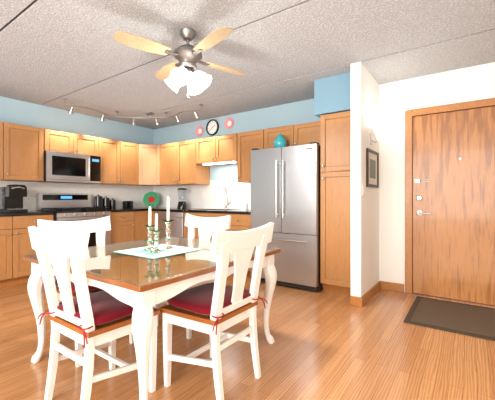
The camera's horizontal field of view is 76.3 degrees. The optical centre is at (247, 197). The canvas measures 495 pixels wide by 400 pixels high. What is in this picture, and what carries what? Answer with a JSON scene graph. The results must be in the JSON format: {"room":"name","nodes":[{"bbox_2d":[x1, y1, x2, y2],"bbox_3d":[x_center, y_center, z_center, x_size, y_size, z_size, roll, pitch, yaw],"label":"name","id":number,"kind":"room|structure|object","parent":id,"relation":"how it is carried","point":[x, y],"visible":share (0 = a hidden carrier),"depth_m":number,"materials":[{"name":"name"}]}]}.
{"room":"kitchen","nodes":[
{"label":"kitchen","id":0,"kind":"room"},
{"bbox_2d":[0,96,153,143],"bbox_3d":[-4.039,-0.145,3.400,0.120,2.490,7.540,0,0,35],"label":"wall","id":1,"kind":"structure","parent":0,"point":[14,111],"depth_m":5.00,"materials":[{"name":"blue paint"}]},
{"bbox_2d":[0,122,3,180],"bbox_3d":[-3.510,-0.603,3.726,0.342,0.736,0.927,0,0,35],"label":"upper cabinet","id":2,"kind":"object","parent":1,"relation":"attached to","point":[1,123],"depth_m":4.00,"materials":[{"name":"brown wood"}]},
{"bbox_2d":[4,122,43,180],"bbox_3d":[-3.108,-0.603,4.297,0.342,0.736,0.470,0,0,35],"label":"upper cabinet","id":3,"kind":"object","parent":1,"relation":"attached to","point":[23,148],"depth_m":4.20,"materials":[{"name":"brown wood"}]},
{"bbox_2d":[36,129,99,183],"bbox_3d":[-2.745,-0.603,4.812,0.342,0.736,0.790,0,0,35],"label":"upper cabinet","id":4,"kind":"object","parent":1,"relation":"attached to","point":[56,141],"depth_m":4.68,"materials":[{"name":"brown wood"}]},
{"bbox_2d":[39,151,100,183],"bbox_3d":[-2.700,-0.446,4.780,0.453,0.422,0.784,0,0,35],"label":"microwave","id":5,"kind":"object","parent":4,"relation":"attached to","point":[60,167],"visible":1,"depth_m":4.64,"materials":[{"name":"silver metal"}]},
{"bbox_2d":[0,181,151,210],"bbox_3d":[-2.906,-0.050,4.895,0.007,0.500,3.550,0,0,35],"label":"backsplash","id":6,"kind":"structure","parent":1,"relation":"attached to","point":[121,193],"depth_m":5.27,"materials":[{"name":"tile"}]},
{"bbox_2d":[103,193,202,198],"bbox_3d":[-1.660,-0.037,4.419,2.578,0.115,2.878,0,0,35],"label":"wall outlets","id":7,"kind":"object","parent":6,"relation":"attached to","point":[201,195],"visible":0.55,"depth_m":5.57,"materials":[{"name":"white plastic"}]},
{"bbox_2d":[100,138,139,184],"bbox_3d":[-2.300,-0.603,5.442,0.342,0.736,0.752,0,0,35],"label":"upper cabinet","id":8,"kind":"object","parent":1,"relation":"attached to","point":[120,161],"depth_m":5.33,"materials":[{"name":"brown wood"}]},
{"bbox_2d":[154,99,319,180],"bbox_3d":[-0.094,-0.145,5.157,4.300,2.490,0.120,0,0,35],"label":"wall","id":9,"kind":"structure","parent":0,"point":[298,112],"depth_m":5.12,"materials":[{"name":"blue paint"}]},
{"bbox_2d":[140,144,159,184],"bbox_3d":[-1.772,-0.602,5.686,0.272,0.732,0.273,0,0,35],"label":"upper cabinet","id":10,"kind":"object","parent":9,"relation":"attached to","point":[149,153],"depth_m":5.69,"materials":[{"name":"brown wood"}]},
{"bbox_2d":[160,139,195,184],"bbox_3d":[-1.123,-0.603,5.585,0.909,0.736,0.343,0,0,35],"label":"upper cabinet","id":11,"kind":"object","parent":9,"relation":"attached to","point":[177,159],"depth_m":5.42,"materials":[{"name":"brown wood"}]},
{"bbox_2d":[196,126,202,135],"bbox_3d":[-0.849,-1.190,5.605,0.184,0.184,0.017,0,0,35],"label":"decorative plate","id":12,"kind":"object","parent":9,"relation":"attached to","point":[199,130],"visible":0.98,"depth_m":5.61,"materials":[{"name":"pink ceramic"}]},
{"bbox_2d":[152,180,250,209],"bbox_3d":[-0.715,-0.050,5.518,2.810,0.500,0.007,0,0,35],"label":"backsplash","id":13,"kind":"structure","parent":9,"relation":"attached to","point":[238,194],"depth_m":5.47,"materials":[{"name":"tile"}]},
{"bbox_2d":[206,119,218,135],"bbox_3d":[-0.604,-1.215,5.424,0.280,0.280,0.030,0,0,35],"label":"wall clock","id":14,"kind":"object","parent":9,"relation":"attached to","point":[212,127],"visible":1,"depth_m":5.42,"materials":[{"name":"black"}]},
{"bbox_2d":[196,133,235,184],"bbox_3d":[-0.405,-0.603,5.079,0.848,0.736,0.343,0,0,35],"label":"upper cabinet","id":15,"kind":"object","parent":9,"relation":"attached to","point":[218,150],"depth_m":5.00,"materials":[{"name":"brown wood"}]},
{"bbox_2d":[225,118,232,128],"bbox_3d":[-0.302,-1.235,5.219,0.184,0.184,0.017,0,0,35],"label":"decorative plate","id":16,"kind":"object","parent":9,"relation":"attached to","point":[228,123],"visible":1,"depth_m":5.22,"materials":[{"name":"pink ceramic"}]},
{"bbox_2d":[236,129,263,182],"bbox_3d":[0.133,-0.603,4.699,0.469,0.736,0.343,0,0,35],"label":"upper cabinet","id":17,"kind":"object","parent":9,"relation":"attached to","point":[245,141],"depth_m":4.61,"materials":[{"name":"brown wood"}]},
{"bbox_2d":[264,121,319,148],"bbox_3d":[0.701,-0.603,4.298,0.922,0.736,0.343,0,0,35],"label":"upper cabinet","id":18,"kind":"object","parent":9,"relation":"attached to","point":[305,133],"depth_m":4.14,"materials":[{"name":"brown wood"}]},
{"bbox_2d":[0,274,494,399],"bbox_3d":[-1.498,1.150,1.607,6.400,0.100,7.600,0,0,35],"label":"floor","id":19,"kind":"structure","parent":0,"point":[325,345],"depth_m":2.16,"materials":[{"name":"brown wood"}]},
{"bbox_2d":[0,215,52,287],"bbox_3d":[-3.132,0.661,4.048,0.596,0.878,0.946,0,0,35],"label":"base cabinet","id":20,"kind":"object","parent":19,"relation":"on","point":[15,242],"depth_m":3.91,"materials":[{"name":"brown wood"}]},
{"bbox_2d":[0,211,53,214],"bbox_3d":[-3.265,0.202,3.849,0.604,0.036,1.425,0,0,35],"label":"countertop","id":21,"kind":"structure","parent":20,"relation":"on","point":[29,212],"depth_m":4.02,"materials":[{"name":"black stone"}]},
{"bbox_2d":[0,184,27,211],"bbox_3d":[-3.100,0.004,4.163,0.339,0.360,0.230,0,0,35],"label":"coffee maker","id":22,"kind":"object","parent":21,"relation":"on","point":[11,197],"visible":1,"depth_m":4.11,"materials":[{"name":"black plastic"}]},
{"bbox_2d":[36,193,110,246],"bbox_3d":[-2.567,0.514,4.705,0.722,1.172,0.766,0,0,35],"label":"range","id":23,"kind":"object","parent":19,"relation":"on","point":[66,207],"visible":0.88,"depth_m":4.67,"materials":[{"name":"silver metal"}]},
{"bbox_2d":[37,216,133,366],"bbox_3d":[-1.161,0.627,2.349,0.482,0.950,0.540,0,0,35],"label":"chair","id":24,"kind":"object","parent":19,"relation":"on","point":[100,226],"visible":0.27,"depth_m":2.40,"materials":[{"name":"white wood"}]},
{"bbox_2d":[28,226,159,399],"bbox_3d":[-0.827,0.627,1.742,0.540,0.950,0.482,0,0,35],"label":"chair","id":25,"kind":"object","parent":19,"relation":"on","point":[95,323],"visible":0.92,"depth_m":1.61,"materials":[{"name":"white wood"}]},
{"bbox_2d":[110,211,135,243],"bbox_3d":[-2.277,0.661,5.260,0.596,0.878,0.463,0,0,35],"label":"base cabinet","id":26,"kind":"object","parent":19,"relation":"on","point":[127,224],"depth_m":5.11,"materials":[{"name":"brown wood"}]},
{"bbox_2d":[110,207,250,217],"bbox_3d":[-1.116,0.202,4.976,2.820,0.036,1.337,0,0,35],"label":"countertop","id":27,"kind":"structure","parent":26,"relation":"on","point":[212,213],"depth_m":5.05,"materials":[{"name":"black stone"}]},
{"bbox_2d":[94,195,102,206],"bbox_3d":[-2.481,0.062,5.244,0.128,0.242,0.128,0,0,35],"label":"canister set","id":28,"kind":"object","parent":27,"relation":"on","point":[98,200],"visible":0.94,"depth_m":5.20,"materials":[{"name":"black"}]},
{"bbox_2d":[103,196,109,208],"bbox_3d":[-2.403,0.077,5.354,0.113,0.212,0.113,0,0,35],"label":"canister set","id":29,"kind":"object","parent":27,"relation":"on","point":[106,202],"visible":0.96,"depth_m":5.31,"materials":[{"name":"black"}]},
{"bbox_2d":[110,198,115,208],"bbox_3d":[-2.334,0.092,5.452,0.099,0.182,0.099,0,0,35],"label":"canister set","id":30,"kind":"object","parent":27,"relation":"on","point":[112,203],"visible":0.96,"depth_m":5.42,"materials":[{"name":"black"}]},
{"bbox_2d":[123,201,132,207],"bbox_3d":[-2.159,0.118,5.684,0.120,0.130,0.140,0,0,35],"label":"canister","id":31,"kind":"object","parent":27,"relation":"on","point":[127,204],"visible":1,"depth_m":5.63,"materials":[{"name":"black metal"}]},
{"bbox_2d":[143,192,159,207],"bbox_3d":[-1.807,0.029,5.967,0.237,0.302,0.238,0,0,35],"label":"decorative platter","id":32,"kind":"object","parent":27,"relation":"on","point":[151,199],"visible":1,"depth_m":5.97,"materials":[{"name":"green ceramic"}]},
{"bbox_2d":[177,188,186,208],"bbox_3d":[-1.155,0.004,5.563,0.170,0.360,0.170,0,0,35],"label":"blender","id":33,"kind":"object","parent":27,"relation":"on","point":[182,205],"visible":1,"depth_m":5.50,"materials":[{"name":"black"}]},
{"bbox_2d":[217,185,230,208],"bbox_3d":[-0.374,-0.018,5.077,0.131,0.403,0.249,0,0,35],"label":"faucet","id":34,"kind":"object","parent":27,"relation":"on","point":[226,204],"visible":1,"depth_m":5.15,"materials":[{"name":"silver metal"}]},
{"bbox_2d":[136,215,147,240],"bbox_3d":[-2.060,0.661,5.567,0.596,0.878,0.287,0,0,35],"label":"base cabinet","id":35,"kind":"object","parent":19,"relation":"on","point":[141,220],"depth_m":5.42,"materials":[{"name":"brown wood"}]},
{"bbox_2d":[148,215,154,238],"bbox_3d":[-1.701,0.661,5.837,0.868,0.878,0.598,0,0,35],"label":"base cabinet","id":36,"kind":"object","parent":19,"relation":"on","point":[152,216],"depth_m":5.43,"materials":[{"name":"brown wood"}]},
{"bbox_2d":[23,236,280,399],"bbox_3d":[-0.623,0.744,2.257,1.260,0.728,1.260,0,0,35],"label":"dining table","id":37,"kind":"object","parent":19,"relation":"on","point":[142,286],"visible":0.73,"depth_m":1.76,"materials":[{"name":"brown wood"}]},
{"bbox_2d":[113,244,201,258],"bbox_3d":[-0.639,0.378,2.268,0.440,0.003,0.440,0,0,35],"label":"placemat","id":38,"kind":"object","parent":37,"relation":"on","point":[140,252],"visible":0.71,"depth_m":2.22,"materials":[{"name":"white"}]},
{"bbox_2d":[144,206,154,250],"bbox_3d":[-0.705,0.214,2.278,0.091,0.323,0.090,0,0,35],"label":"candlestick","id":39,"kind":"object","parent":38,"relation":"on","point":[149,226],"visible":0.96,"depth_m":2.27,"materials":[{"name":"white ceramic"}]},
{"bbox_2d":[150,212,162,252],"bbox_3d":[-0.633,0.236,2.190,0.091,0.278,0.090,0,0,35],"label":"candlestick","id":40,"kind":"object","parent":38,"relation":"on","point":[156,238],"visible":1,"depth_m":2.18,"materials":[{"name":"white ceramic"}]},
{"bbox_2d":[162,196,173,249],"bbox_3d":[-0.582,0.177,2.314,0.091,0.396,0.090,0,0,35],"label":"candlestick","id":41,"kind":"object","parent":38,"relation":"on","point":[168,221],"visible":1,"depth_m":2.30,"materials":[{"name":"white wax"}]},
{"bbox_2d":[158,211,183,237],"bbox_3d":[-1.119,0.664,5.378,0.598,0.872,0.641,0,0,35],"label":"dishwasher","id":42,"kind":"object","parent":19,"relation":"on","point":[177,227],"visible":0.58,"depth_m":5.12,"materials":[{"name":"silver metal"}]},
{"bbox_2d":[153,214,230,338],"bbox_3d":[-0.503,0.627,2.757,0.540,0.950,0.482,0,0,35],"label":"chair","id":43,"kind":"object","parent":19,"relation":"on","point":[205,226],"visible":0.1,"depth_m":2.88,"materials":[{"name":"white wood"}]},
{"bbox_2d":[184,215,216,240],"bbox_3d":[-0.493,0.661,4.982,0.871,0.878,0.604,0,0,35],"label":"base cabinet","id":44,"kind":"object","parent":19,"relation":"on","point":[185,227],"depth_m":4.84,"materials":[{"name":"brown wood"}]},
{"bbox_2d":[160,222,273,399],"bbox_3d":[-0.185,0.627,1.893,0.482,0.950,0.540,0,0,35],"label":"chair","id":45,"kind":"object","parent":19,"relation":"on","point":[216,308],"visible":1,"depth_m":1.78,"materials":[{"name":"white wood"}]},
{"bbox_2d":[224,215,251,277],"bbox_3d":[0.054,0.661,4.596,0.469,0.878,0.604,0,0,35],"label":"base cabinet","id":46,"kind":"object","parent":19,"relation":"on","point":[238,222],"depth_m":4.34,"materials":[{"name":"brown wood"}]},
{"bbox_2d":[251,142,322,290],"bbox_3d":[0.587,0.227,4.117,0.917,1.747,0.716,0,0,35],"label":"refrigerator","id":47,"kind":"object","parent":19,"relation":"on","point":[285,190],"visible":0.83,"depth_m":3.79,"materials":[{"name":"silver metal"}]},
{"bbox_2d":[273,134,286,147],"bbox_3d":[0.428,-0.737,4.128,0.180,0.220,0.180,0,0,35],"label":"vase","id":48,"kind":"object","parent":47,"relation":"on","point":[280,140],"visible":0.81,"depth_m":4.06,"materials":[{"name":"teal"}]},
{"bbox_2d":[320,111,350,295],"bbox_3d":[1.178,0.066,3.784,0.413,2.068,0.633,0,0,35],"label":"pantry cabinet","id":49,"kind":"object","parent":19,"relation":"on","point":[335,203],"visible":0.73,"depth_m":3.57,"materials":[{"name":"brown wood"}]},
{"bbox_2d":[403,296,494,340],"bbox_3d":[2.064,1.093,2.839,1.060,0.012,0.880,0,0,35],"label":"mat","id":50,"kind":"object","parent":19,"relation":"on","point":[465,319],"visible":0.98,"depth_m":2.87,"materials":[{"name":"brown"}]},
{"bbox_2d":[0,0,494,128],"bbox_3d":[-1.469,-1.440,1.648,6.400,0.120,7.782,0,0,35],"label":"ceiling","id":51,"kind":"structure","parent":0,"point":[53,53],"depth_m":2.91,"materials":[{"name":"grey paint"}]},
{"bbox_2d":[62,99,202,124],"bbox_3d":[-1.629,-1.282,4.541,1.458,0.194,1.361,0,0,35],"label":"track light","id":52,"kind":"object","parent":51,"relation":"attached to","point":[71,110],"visible":1,"depth_m":4.90,"materials":[{"name":"silver metal"}]},
{"bbox_2d":[114,27,245,97],"bbox_3d":[-0.494,-1.107,2.613,0.879,0.544,0.879,0,0,6],"label":"ceiling fan","id":53,"kind":"object","parent":51,"relation":"hanging from","point":[174,76],"visible":1,"depth_m":2.53,"materials":[{"name":"beige wood"}]},
{"bbox_2d":[314,72,350,117],"bbox_3d":[1.162,-1.180,3.812,0.485,0.410,0.630,0,0,35],"label":"soffit","id":54,"kind":"structure","parent":51,"relation":"attached to","point":[332,94],"depth_m":3.57,"materials":[{"name":"blue paint"}]},
{"bbox_2d":[351,61,378,296],"bbox_3d":[1.346,-0.145,3.560,0.105,2.490,0.830,0,0,35],"label":"wall","id":55,"kind":"structure","parent":0,"point":[365,207],"depth_m":3.27,"materials":[{"name":"white paint"}]},
{"bbox_2d":[358,281,381,306],"bbox_3d":[1.375,1.052,3.508,0.030,0.095,0.807,0,0,35],"label":"baseboard","id":56,"kind":"structure","parent":55,"relation":"attached to","point":[365,297],"depth_m":3.41,"materials":[{"name":"brown wood"}]},
{"bbox_2d":[366,148,378,187],"bbox_3d":[1.407,-0.325,3.536,0.022,0.411,0.480,0,0,35],"label":"picture frame","id":57,"kind":"object","parent":55,"relation":"attached to","point":[372,168],"visible":1,"depth_m":3.52,"materials":[{"name":"black wood"}]},
{"bbox_2d":[370,122,385,144],"bbox_3d":[1.444,-0.708,3.473,0.156,0.215,0.152,0,0,35],"label":"light","id":58,"kind":"object","parent":55,"relation":"attached to","point":[378,129],"visible":0.98,"depth_m":3.44,"materials":[{"name":"silver metal"}]},
{"bbox_2d":[379,62,494,291],"bbox_3d":[2.375,-0.145,3.367,1.800,2.490,0.120,0,0,35],"label":"wall","id":59,"kind":"structure","parent":0,"point":[397,99],"depth_m":3.71,"materials":[{"name":"white paint"}]},
{"bbox_2d":[405,98,494,293],"bbox_3d":[2.300,0.043,3.408,1.060,2.122,0.138,0,0,35],"label":"door frame","id":60,"kind":"structure","parent":59,"relation":"attached to","point":[468,105],"depth_m":3.63,"materials":[{"name":"brown wood"}]},
{"bbox_2d":[413,106,494,304],"bbox_3d":[2.273,0.077,3.369,0.904,2.029,0.105,0,0,35],"label":"entry door","id":61,"kind":"structure","parent":59,"relation":"in","point":[453,204],"depth_m":3.40,"materials":[{"name":"brown wood"}]}
]}

